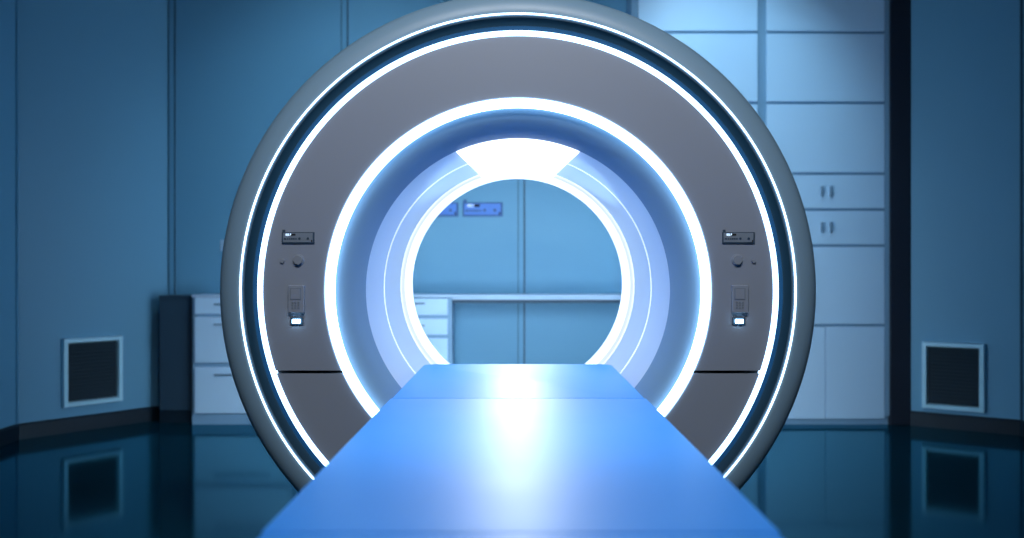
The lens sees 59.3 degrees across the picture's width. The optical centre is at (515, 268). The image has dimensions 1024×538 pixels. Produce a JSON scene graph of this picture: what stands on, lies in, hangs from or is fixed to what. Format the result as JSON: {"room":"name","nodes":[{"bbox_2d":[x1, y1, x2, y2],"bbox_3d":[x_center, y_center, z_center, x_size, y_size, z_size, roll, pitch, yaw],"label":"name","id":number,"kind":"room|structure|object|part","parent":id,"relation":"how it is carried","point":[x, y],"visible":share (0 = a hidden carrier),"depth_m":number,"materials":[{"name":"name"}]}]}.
{"room":"radiology room","nodes":[
{"label":"radiology room","id":0,"kind":"room"},
{"bbox_2d":[0,0,14,428],"bbox_3d":[-2.890,-0.608,1.750,0.120,3.150,6.700,0,0,0],"label":"wall","id":1,"kind":"structure","parent":0,"point":[7,7],"depth_m":5.00,"materials":[{"name":"blue paint"}]},
{"bbox_2d":[0,424,18,445],"bbox_3d":[-2.821,0.922,1.750,0.018,0.090,6.700,0,0,0],"label":"baseboard","id":2,"kind":"structure","parent":1,"relation":"attached to","point":[9,434],"depth_m":5.00,"materials":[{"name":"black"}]},
{"bbox_2d":[15,0,18,423],"bbox_3d":[-2.824,-0.653,5.094,0.012,3.060,0.012,0,0,0],"label":"trim","id":3,"kind":"structure","parent":1,"relation":"attached to","point":[16,1],"depth_m":5.09,"materials":[{"name":"blue"}]},
{"bbox_2d":[19,0,167,422],"bbox_3d":[-2.589,-0.608,5.502,0.120,3.150,0.930,0,0,38],"label":"wall","id":4,"kind":"structure","parent":0,"point":[93,74],"depth_m":5.44,"materials":[{"name":"blue paint"}]},
{"bbox_2d":[18,406,159,439],"bbox_3d":[-2.535,0.922,5.459,0.018,0.090,0.930,0,0,38],"label":"baseboard","id":5,"kind":"structure","parent":4,"relation":"attached to","point":[27,430],"depth_m":5.40,"materials":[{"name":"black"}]},
{"bbox_2d":[61,335,122,407],"bbox_3d":[-2.550,0.613,5.426,0.034,0.405,0.363,0,0,38],"label":"air vent","id":6,"kind":"object","parent":4,"relation":"in","point":[91,367],"visible":1,"depth_m":5.42,"materials":[{"name":"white metal"}]},
{"bbox_2d":[68,341,116,401],"bbox_3d":[-2.552,0.613,5.427,0.015,0.339,0.299,0,0,38],"label":"grille","id":7,"kind":"object","parent":6,"relation":"attached to","point":[92,365],"depth_m":5.42,"materials":[{"name":"black metal"}]},
{"bbox_2d":[176,0,626,363],"bbox_3d":[0.095,-0.608,5.890,4.699,3.150,0.120,0,0,0],"label":"wall","id":8,"kind":"structure","parent":0,"point":[239,63],"depth_m":5.83,"materials":[{"name":"blue paint"}]},
{"bbox_2d":[168,0,175,294],"bbox_3d":[-2.225,-0.653,5.826,0.048,3.060,0.008,0,0,0],"label":"trim","id":9,"kind":"structure","parent":8,"relation":"attached to","point":[171,3],"depth_m":5.82,"materials":[{"name":"blue"}]},
{"bbox_2d":[220,240,223,250],"bbox_3d":[-1.879,-0.152,5.822,0.070,0.074,0.014,0,0,0],"label":"wall switch","id":10,"kind":"object","parent":8,"relation":"attached to","point":[221,241],"visible":0.3,"depth_m":5.82,"materials":[{"name":"blue"}]},
{"bbox_2d":[341,0,348,50],"bbox_3d":[-1.108,-0.653,5.826,0.048,3.060,0.008,0,0,0],"label":"trim","id":11,"kind":"structure","parent":8,"relation":"attached to","point":[344,3],"depth_m":5.82,"materials":[{"name":"blue"}]},
{"bbox_2d":[437,202,457,216],"bbox_3d":[-0.502,-0.394,5.819,0.259,0.111,0.021,0,0,0],"label":"wall display","id":12,"kind":"object","parent":8,"relation":"attached to","point":[451,210],"visible":0.27,"depth_m":5.82,"materials":[{"name":"blue plastic"}]},
{"bbox_2d":[463,199,502,216],"bbox_3d":[-0.216,-0.394,5.819,0.259,0.111,0.021,0,0,0],"label":"wall display","id":13,"kind":"object","parent":8,"relation":"attached to","point":[470,209],"visible":1,"depth_m":5.82,"materials":[{"name":"blue"}]},
{"bbox_2d":[518,179,524,363],"bbox_3d":[0.036,-0.653,5.826,0.048,3.060,0.008,0,0,0],"label":"trim","id":14,"kind":"structure","parent":8,"relation":"attached to","point":[521,182],"depth_m":5.82,"materials":[{"name":"blue"}]},
{"bbox_2d":[888,0,910,424],"bbox_3d":[2.379,-0.608,5.697,0.127,3.150,0.265,0,0,0],"label":"pillar","id":15,"kind":"structure","parent":8,"relation":"attached to","point":[899,10],"depth_m":5.57,"materials":[{"name":"black"}]},
{"bbox_2d":[0,420,1023,537],"bbox_3d":[0.055,1.017,2.115,6.070,0.100,7.730,0,0,0],"label":"floor","id":16,"kind":"structure","parent":0,"point":[151,479],"depth_m":4.04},
{"bbox_2d":[159,295,191,422],"bbox_3d":[-2.141,0.567,5.729,0.197,0.800,0.171,0,0,0],"label":"panel","id":17,"kind":"object","parent":16,"relation":"on","point":[175,311],"visible":0.73,"depth_m":5.65,"materials":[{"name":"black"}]},
{"bbox_2d":[192,297,251,424],"bbox_3d":[-1.691,0.572,5.693,0.644,0.790,0.266,0,0,0],"label":"base cabinet","id":18,"kind":"object","parent":16,"relation":"on","point":[216,400],"visible":0.41,"depth_m":5.58,"materials":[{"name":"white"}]},
{"bbox_3d":[-1.695,0.229,5.591,0.599,0.103,0.019,0,0,0],"label":"drawer","id":19,"kind":"part","parent":18,"relation":"part of","materials":[{"name":"blue laminate"}]},
{"bbox_3d":[-1.695,0.440,5.591,0.599,0.283,0.019,0,0,0],"label":"drawer","id":20,"kind":"part","parent":18,"relation":"part of","materials":[{"name":"blue laminate"}]},
{"bbox_3d":[-1.695,0.753,5.591,0.599,0.286,0.019,0,0,0],"label":"drawer","id":21,"kind":"part","parent":18,"relation":"part of","materials":[{"name":"blue laminate"}]},
{"bbox_3d":[-1.692,0.653,5.571,0.348,0.010,0.022,0,0,0],"label":"handle","id":22,"kind":"part","parent":18,"relation":"part of","materials":[{"name":"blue metal"}]},
{"bbox_2d":[191,294,620,302],"bbox_3d":[-0.650,0.186,5.703,2.725,0.054,0.250,0,0,0],"label":"countertop","id":23,"kind":"structure","parent":18,"relation":"on","point":[457,298],"depth_m":5.59,"materials":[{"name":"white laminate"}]},
{"bbox_2d":[414,297,453,363],"bbox_3d":[-0.709,0.572,5.693,0.622,0.790,0.266,0,0,0],"label":"base cabinet","id":24,"kind":"object","parent":16,"relation":"on","point":[435,314],"visible":0.24,"depth_m":5.58,"materials":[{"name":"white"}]},
{"bbox_3d":[-0.713,0.235,5.591,0.578,0.103,0.019,0,0,0],"label":"drawer","id":25,"kind":"part","parent":24,"relation":"part of","materials":[{"name":"blue laminate"}]},
{"bbox_3d":[-0.713,0.358,5.591,0.578,0.100,0.019,0,0,0],"label":"drawer","id":26,"kind":"part","parent":24,"relation":"part of","materials":[{"name":"blue laminate"}]},
{"bbox_3d":[-0.713,0.541,5.591,0.578,0.224,0.019,0,0,0],"label":"drawer","id":27,"kind":"part","parent":24,"relation":"part of","materials":[{"name":"blue laminate"}]},
{"bbox_2d":[220,0,815,492],"bbox_3d":[0.006,0.066,3.363,1.802,1.802,1.385,0,0,0],"label":"scanner","id":28,"kind":"object","parent":16,"relation":"on","point":[701,208],"visible":0.78,"depth_m":2.69,"materials":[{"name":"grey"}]},
{"bbox_3d":[-0.655,0.074,2.671,0.026,0.030,0.001,0,0,0],"label":"screen glass","id":29,"kind":"part","parent":28,"relation":"part of","materials":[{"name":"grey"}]},
{"bbox_2d":[290,317,302,324],"bbox_3d":[-0.654,0.155,2.686,0.039,0.024,0.005,0,0,0],"label":"lamp","id":30,"kind":"object","parent":28,"relation":"attached to","point":[293,320],"depth_m":2.68,"materials":[{"name":"white plastic"}]},
{"bbox_3d":[-0.649,-0.026,2.681,0.029,0.029,0.012,0,0,0],"label":"knob","id":31,"kind":"part","parent":28,"relation":"part of","materials":[{"name":"grey plastic"}]},
{"bbox_2d":[401,175,633,363],"bbox_3d":[0.006,0.066,3.649,0.968,0.968,0.012,0,0,0],"label":"light","id":32,"kind":"object","parent":28,"relation":"attached to","point":[590,194],"depth_m":3.65,"materials":[{"name":"white plastic"}]},
{"bbox_2d":[384,164,650,373],"bbox_3d":[0.006,0.066,3.185,0.968,0.968,0.008,0,0,0],"label":"light","id":33,"kind":"object","parent":28,"relation":"attached to","point":[583,171],"depth_m":3.18,"materials":[{"name":"white"}]},
{"bbox_3d":[0.006,-0.197,2.702,1.525,1.000,0.030,0,0,0],"label":"panel","id":34,"kind":"part","parent":28,"relation":"part of","materials":[{"name":"grey plastic"}]},
{"bbox_3d":[0.006,0.571,2.702,1.443,0.516,0.030,0,0,0],"label":"panel","id":35,"kind":"part","parent":28,"relation":"part of","materials":[{"name":"grey"}]},
{"bbox_2d":[325,98,710,416],"bbox_3d":[0.006,0.066,2.693,1.155,1.155,0.027,0,0,0],"label":"ring light","id":36,"kind":"object","parent":28,"relation":"attached to","point":[669,139],"depth_m":2.69,"materials":[{"name":"white"}]},
{"bbox_2d":[457,139,578,180],"bbox_3d":[0.006,-0.379,3.289,0.384,0.054,0.976,0,0,0],"label":"lamp","id":37,"kind":"object","parent":28,"relation":"attached to","point":[488,159],"depth_m":3.07,"materials":[{"name":"white"}]},
{"bbox_2d":[330,103,705,413],"bbox_3d":[0.006,0.066,2.698,1.125,1.125,0.030,0,0,0],"label":"diffuser","id":38,"kind":"object","parent":28,"relation":"attached to","point":[370,142],"depth_m":2.69,"materials":[{"name":"white plastic"}]},
{"bbox_3d":[0.660,-0.026,2.681,0.029,0.029,0.012,0,0,0],"label":"knob","id":39,"kind":"part","parent":28,"relation":"part of","materials":[{"name":"grey plastic"}]},
{"bbox_2d":[732,317,744,324],"bbox_3d":[0.664,0.155,2.686,0.039,0.024,0.005,0,0,0],"label":"lamp","id":40,"kind":"object","parent":28,"relation":"attached to","point":[735,320],"depth_m":2.68,"materials":[{"name":"white"}]},
{"bbox_3d":[0.665,0.074,2.671,0.026,0.030,0.001,0,0,0],"label":"screen glass","id":41,"kind":"part","parent":28,"relation":"part of","materials":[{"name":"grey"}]},
{"bbox_2d":[259,364,782,537],"bbox_3d":[0.006,0.652,2.061,0.666,0.629,2.282,0,0,0],"label":"table","id":42,"kind":"object","parent":16,"relation":"on","point":[460,450],"visible":1,"depth_m":1.49,"materials":[{"name":"blue plastic"}]},
{"bbox_2d":[627,0,760,117],"bbox_3d":[1.121,-0.559,5.693,0.812,3.051,0.266,0,0,0],"label":"wall panel","id":43,"kind":"object","parent":16,"relation":"on","point":[726,33],"visible":0.06,"depth_m":5.58,"materials":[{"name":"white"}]},
{"bbox_3d":[0.736,-0.535,5.592,0.038,2.895,0.020,0,0,0],"label":"panel","id":44,"kind":"part","parent":43,"relation":"part of","materials":[{"name":"blue"}]},
{"bbox_3d":[1.129,-1.781,5.591,0.740,0.607,0.019,0,0,0],"label":"door","id":45,"kind":"part","parent":43,"relation":"part of","materials":[{"name":"blue laminate"}]},
{"bbox_3d":[1.129,-1.250,5.591,0.740,0.420,0.019,0,0,0],"label":"door","id":46,"kind":"part","parent":43,"relation":"part of","materials":[{"name":"blue laminate"}]},
{"bbox_3d":[1.129,-0.811,5.591,0.740,0.423,0.019,0,0,0],"label":"door","id":47,"kind":"part","parent":43,"relation":"part of","materials":[{"name":"blue laminate"}]},
{"bbox_2d":[761,0,888,423],"bbox_3d":[1.927,-0.559,5.693,0.799,3.051,0.266,0,0,0],"label":"tall cabinet","id":48,"kind":"object","parent":16,"relation":"on","point":[825,63],"visible":0.84,"depth_m":5.58,"materials":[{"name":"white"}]},
{"bbox_3d":[1.737,0.644,5.591,0.363,0.572,0.019,0,0,0],"label":"door","id":49,"kind":"part","parent":48,"relation":"part of","materials":[{"name":"blue laminate"}]},
{"bbox_3d":[1.921,-0.811,5.591,0.731,0.423,0.019,0,0,0],"label":"door","id":50,"kind":"part","parent":48,"relation":"part of","materials":[{"name":"blue laminate"}]},
{"bbox_3d":[1.921,-1.250,5.591,0.731,0.420,0.019,0,0,0],"label":"door","id":51,"kind":"part","parent":48,"relation":"part of","materials":[{"name":"blue laminate"}]},
{"bbox_3d":[1.921,-1.781,5.591,0.731,0.607,0.019,0,0,0],"label":"door","id":52,"kind":"part","parent":48,"relation":"part of","materials":[{"name":"blue laminate"}]},
{"bbox_3d":[1.946,-0.257,5.571,0.013,0.064,0.022,0,0,0],"label":"handle","id":53,"kind":"part","parent":48,"relation":"part of","materials":[{"name":"blue metal"}]},
{"bbox_3d":[1.946,-0.480,5.571,0.013,0.064,0.022,0,0,0],"label":"handle","id":54,"kind":"part","parent":48,"relation":"part of","materials":[{"name":"blue metal"}]},
{"bbox_3d":[1.921,-0.480,5.591,0.731,0.207,0.019,0,0,0],"label":"drawer","id":55,"kind":"part","parent":48,"relation":"part of","materials":[{"name":"blue laminate"}]},
{"bbox_3d":[1.921,-0.257,5.591,0.731,0.208,0.019,0,0,0],"label":"drawer","id":56,"kind":"part","parent":48,"relation":"part of","materials":[{"name":"blue laminate"}]},
{"bbox_3d":[1.921,0.103,5.591,0.731,0.479,0.019,0,0,0],"label":"door","id":57,"kind":"part","parent":48,"relation":"part of","materials":[{"name":"blue laminate"}]},
{"bbox_3d":[2.105,0.644,5.591,0.363,0.572,0.019,0,0,0],"label":"door","id":58,"kind":"part","parent":48,"relation":"part of","materials":[{"name":"blue laminate"}]},
{"bbox_3d":[2.308,-0.535,5.592,0.035,2.895,0.020,0,0,0],"label":"panel","id":59,"kind":"part","parent":48,"relation":"part of","materials":[{"name":"blue"}]},
{"bbox_2d":[911,0,1019,419],"bbox_3d":[2.726,-0.608,5.449,0.601,3.150,0.120,0,0,34],"label":"wall","id":60,"kind":"structure","parent":0,"point":[965,54],"depth_m":5.39,"materials":[{"name":"blue paint"}]},
{"bbox_2d":[922,341,984,412],"bbox_3d":[2.630,0.648,5.421,0.343,0.408,0.034,0,0,34],"label":"air vent","id":61,"kind":"object","parent":60,"relation":"in","point":[953,374],"visible":1,"depth_m":5.42,"materials":[{"name":"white metal"}]},
{"bbox_2d":[927,347,978,406],"bbox_3d":[2.631,0.648,5.423,0.279,0.342,0.015,0,0,34],"label":"grille","id":62,"kind":"object","parent":61,"relation":"attached to","point":[952,372],"depth_m":5.42,"materials":[{"name":"black metal"}]},
{"bbox_2d":[910,411,1020,435],"bbox_3d":[2.687,0.922,5.393,0.601,0.090,0.018,0,0,34],"label":"baseboard","id":63,"kind":"structure","parent":60,"relation":"attached to","point":[917,418],"depth_m":5.38,"materials":[{"name":"black"}]},
{"bbox_2d":[1023,0,1023,419],"bbox_3d":[3.000,-0.608,1.815,0.120,3.150,6.830,0,0,0],"label":"wall","id":64,"kind":"structure","parent":0,"point":[1023,0],"depth_m":5.21,"materials":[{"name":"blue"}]},
{"bbox_2d":[1020,0,1022,419],"bbox_3d":[2.934,-0.653,5.224,0.012,3.060,0.012,0,0,0],"label":"trim","id":65,"kind":"structure","parent":64,"relation":"attached to","point":[1021,1],"depth_m":5.22,"materials":[{"name":"blue"}]},
{"bbox_2d":[1020,420,1023,436],"bbox_3d":[2.931,0.922,1.815,0.018,0.090,6.830,0,0,0],"label":"baseboard","id":66,"kind":"structure","parent":64,"relation":"attached to","point":[1021,421],"depth_m":5.20,"materials":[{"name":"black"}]}
]}

